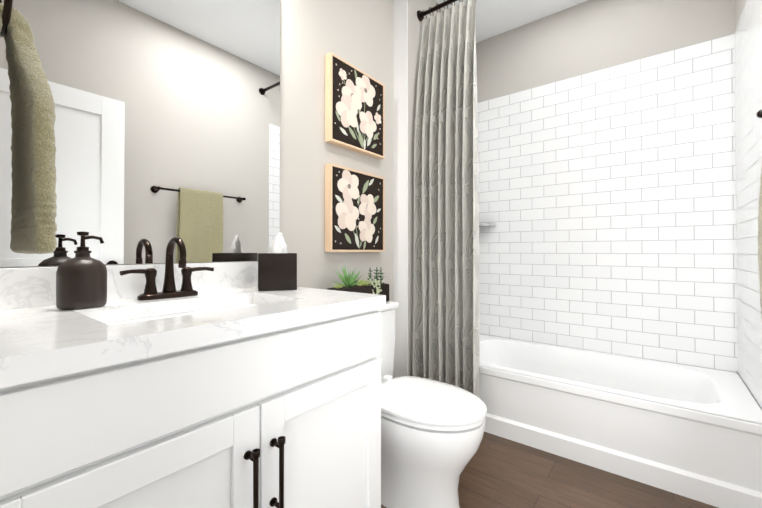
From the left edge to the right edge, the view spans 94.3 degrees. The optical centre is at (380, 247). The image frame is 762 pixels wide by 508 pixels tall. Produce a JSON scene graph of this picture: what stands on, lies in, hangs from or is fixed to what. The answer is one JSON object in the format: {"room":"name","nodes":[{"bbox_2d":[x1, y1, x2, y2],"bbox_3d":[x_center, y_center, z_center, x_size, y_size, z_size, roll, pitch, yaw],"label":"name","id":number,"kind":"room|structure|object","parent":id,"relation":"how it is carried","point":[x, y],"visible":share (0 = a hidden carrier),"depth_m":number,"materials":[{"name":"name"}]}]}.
{"room":"bathroom","nodes":[
{"label":"bathroom","id":0,"kind":"room"},
{"bbox_2d":[0,0,393,378],"bbox_3d":[-0.551,-0.315,1.472,0.140,2.740,1.880,0,-1,38],"label":"wall","id":1,"kind":"structure","parent":0,"point":[358,34],"depth_m":1.69,"materials":[{"name":"grey paint"}]},
{"bbox_2d":[0,0,279,266],"bbox_3d":[-0.712,-0.509,1.147,0.005,1.117,0.908,0,-1,38],"label":"mirror","id":2,"kind":"object","parent":1,"relation":"attached to","point":[167,123],"visible":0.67,"depth_m":1.14,"materials":[{"name":"clear glass"}]},
{"bbox_2d":[325,163,384,251],"bbox_3d":[-0.125,-0.191,1.868,0.040,0.425,0.425,0,-1,38],"label":"picture","id":3,"kind":"object","parent":1,"relation":"attached to","point":[354,210],"visible":1,"depth_m":1.82,"materials":[{"name":"paper"}]},
{"bbox_2d":[335,170,380,248],"bbox_3d":[-0.112,-0.190,1.857,0.002,0.407,0.366,0,-1,38],"label":"art","id":4,"kind":"object","parent":3,"relation":"attached to","point":[357,193],"depth_m":1.84,"materials":[{"name":"multicoloured paper"}]},
{"bbox_2d":[325,52,384,159],"bbox_3d":[-0.125,-0.726,1.873,0.040,0.425,0.425,0,-1,38],"label":"picture","id":5,"kind":"object","parent":1,"relation":"attached to","point":[354,108],"visible":1,"depth_m":1.82,"materials":[{"name":"paper"}]},
{"bbox_2d":[335,64,380,149],"bbox_3d":[-0.112,-0.727,1.862,0.002,0.412,0.372,0,-1,38],"label":"art","id":6,"kind":"object","parent":5,"relation":"attached to","point":[357,94],"depth_m":1.84,"materials":[{"name":"multicoloured paper"}]},
{"bbox_2d":[408,0,443,375],"bbox_3d":[0.411,-0.304,2.624,0.240,2.740,1.120,0,-1,38],"label":"wall","id":7,"kind":"structure","parent":0,"point":[415,27],"depth_m":2.14,"materials":[{"name":"grey paint"}]},
{"bbox_2d":[394,0,407,377],"bbox_3d":[0.120,-0.359,2.137,0.100,2.640,0.006,0,-1,38],"label":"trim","id":8,"kind":"structure","parent":7,"relation":"attached to","point":[401,175],"depth_m":2.13,"materials":[{"name":"white paint"}]},
{"bbox_2d":[412,0,479,397],"bbox_3d":[0.823,-0.323,1.721,1.518,2.342,0.196,0,-1,38],"label":"shower curtain","id":9,"kind":"object","parent":7,"relation":"attached to","point":[446,322],"visible":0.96,"depth_m":2.06,"materials":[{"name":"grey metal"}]},
{"bbox_2d":[436,0,587,42],"bbox_3d":[0.223,-1.738,1.046,1.900,0.100,3.860,0,-1,38],"label":"ceiling","id":10,"kind":"structure","parent":0,"point":[494,18],"depth_m":2.52,"materials":[{"name":"white paint"}]},
{"bbox_2d":[381,432,717,507],"bbox_3d":[0.223,1.101,1.020,1.900,0.100,3.860,0,-1,38],"label":"floor","id":11,"kind":"structure","parent":0,"point":[499,472],"depth_m":1.57,"materials":[{"name":"brown wood"}]},
{"bbox_2d":[0,237,385,507],"bbox_3d":[-0.476,0.508,0.945,0.612,1.085,0.898,0,-1,38],"label":"bathroom vanity","id":12,"kind":"object","parent":11,"relation":"on","point":[169,383],"visible":0.98,"depth_m":0.73,"materials":[{"name":"white"}]},
{"bbox_2d":[56,231,106,309],"bbox_3d":[-0.750,0.053,0.888,0.098,0.190,0.098,0,-1,38],"label":"soap dispenser","id":13,"kind":"object","parent":12,"relation":"on","point":[81,279],"visible":1,"depth_m":0.86,"materials":[{"name":"black"}]},
{"bbox_2d":[120,237,213,299],"bbox_3d":[-0.621,0.059,1.062,0.131,0.184,0.262,0,-1,38],"label":"faucet","id":14,"kind":"object","parent":12,"relation":"on","point":[169,292],"depth_m":1.07,"materials":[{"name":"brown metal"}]},
{"bbox_2d":[258,232,296,290],"bbox_3d":[-0.389,0.047,1.319,0.132,0.211,0.132,0,-1,-20],"label":"tissue box","id":15,"kind":"object","parent":12,"relation":"on","point":[277,265],"visible":1,"depth_m":1.26,"materials":[{"name":"black wood"}]},
{"bbox_2d":[379,301,486,507],"bbox_3d":[0.085,0.666,1.538,0.751,0.780,0.450,0,-1,38],"label":"toilet","id":16,"kind":"object","parent":11,"relation":"on","point":[432,432],"visible":0.71,"depth_m":1.35,"materials":[{"name":"white ceramic"}]},
{"bbox_2d":[326,259,388,301],"bbox_3d":[-0.103,0.160,1.719,0.172,0.231,0.364,0,-1,38],"label":"planter","id":17,"kind":"object","parent":16,"relation":"on","point":[376,286],"visible":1,"depth_m":1.69,"materials":[{"name":"black wood"}]},
{"bbox_2d":[480,334,761,507],"bbox_3d":[1.127,0.874,2.100,1.504,0.375,0.752,0,-1,38],"label":"bathtub","id":18,"kind":"object","parent":11,"relation":"on","point":[692,432],"visible":0.79,"depth_m":1.71,"materials":[{"name":"white ceramic"}]},
{"bbox_2d":[476,0,737,373],"bbox_3d":[1.461,-0.306,2.426,1.660,2.740,0.140,0,-1,38],"label":"wall","id":19,"kind":"structure","parent":0,"point":[588,36],"depth_m":2.38,"materials":[{"name":"grey paint"}]},
{"bbox_2d":[477,33,737,372],"bbox_3d":[1.361,-0.245,2.411,1.520,1.873,0.005,0,-1,38],"label":"wall tile","id":20,"kind":"structure","parent":19,"relation":"attached to","point":[607,201],"depth_m":2.27,"materials":[{"name":"white tile"}]},
{"bbox_2d":[479,223,495,226],"bbox_3d":[0.780,-0.178,2.750,0.173,0.020,0.173,0,-1,38],"label":"corner shelf","id":21,"kind":"object","parent":20,"relation":"attached to","point":[486,225],"visible":0.58,"depth_m":2.72,"materials":[{"name":"silver metal"}]},
{"bbox_2d":[735,0,761,409],"bbox_3d":[0.873,-0.324,0.437,0.140,2.740,3.720,0,-1,38],"label":"wall","id":22,"kind":"structure","parent":0,"point":[739,6],"depth_m":1.86,"materials":[{"name":"grey paint"}]},
{"bbox_2d":[735,0,761,408],"bbox_3d":[1.722,-0.252,1.642,0.005,1.873,0.765,0,-1,38],"label":"wall tile","id":23,"kind":"structure","parent":22,"relation":"attached to","point":[748,79],"depth_m":1.67,"materials":[{"name":"white tile"}]},
{"bbox_2d":[756,110,761,319],"bbox_3d":[1.052,-0.124,0.879,0.126,0.689,0.714,0,-1,38],"label":"towel rail","id":24,"kind":"object","parent":22,"relation":"attached to","point":[759,114],"visible":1,"depth_m":0.99,"materials":[{"name":"brown metal"}]},
{"bbox_2d":[758,165,761,319],"bbox_3d":[1.017,-0.124,0.862,0.092,0.689,0.338,0,-1,38],"label":"towel","id":25,"kind":"object","parent":24,"relation":"hanging from","point":[760,197],"depth_m":0.99,"materials":[{"name":"white fabric"}]},
{"bbox_3d":[-0.753,-0.323,0.513,0.720,2.740,0.120,0,-1,38],"label":"wall","id":26,"kind":"structure","parent":0,"visible":0},
{"bbox_2d":[0,0,56,253],"bbox_3d":[-0.633,-0.277,0.575,0.244,0.574,0.126,0,-1,38],"label":"towel","id":27,"kind":"object","parent":26,"relation":"attached to","point":[33,230],"visible":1,"depth_m":0.56,"materials":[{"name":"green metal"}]}
]}

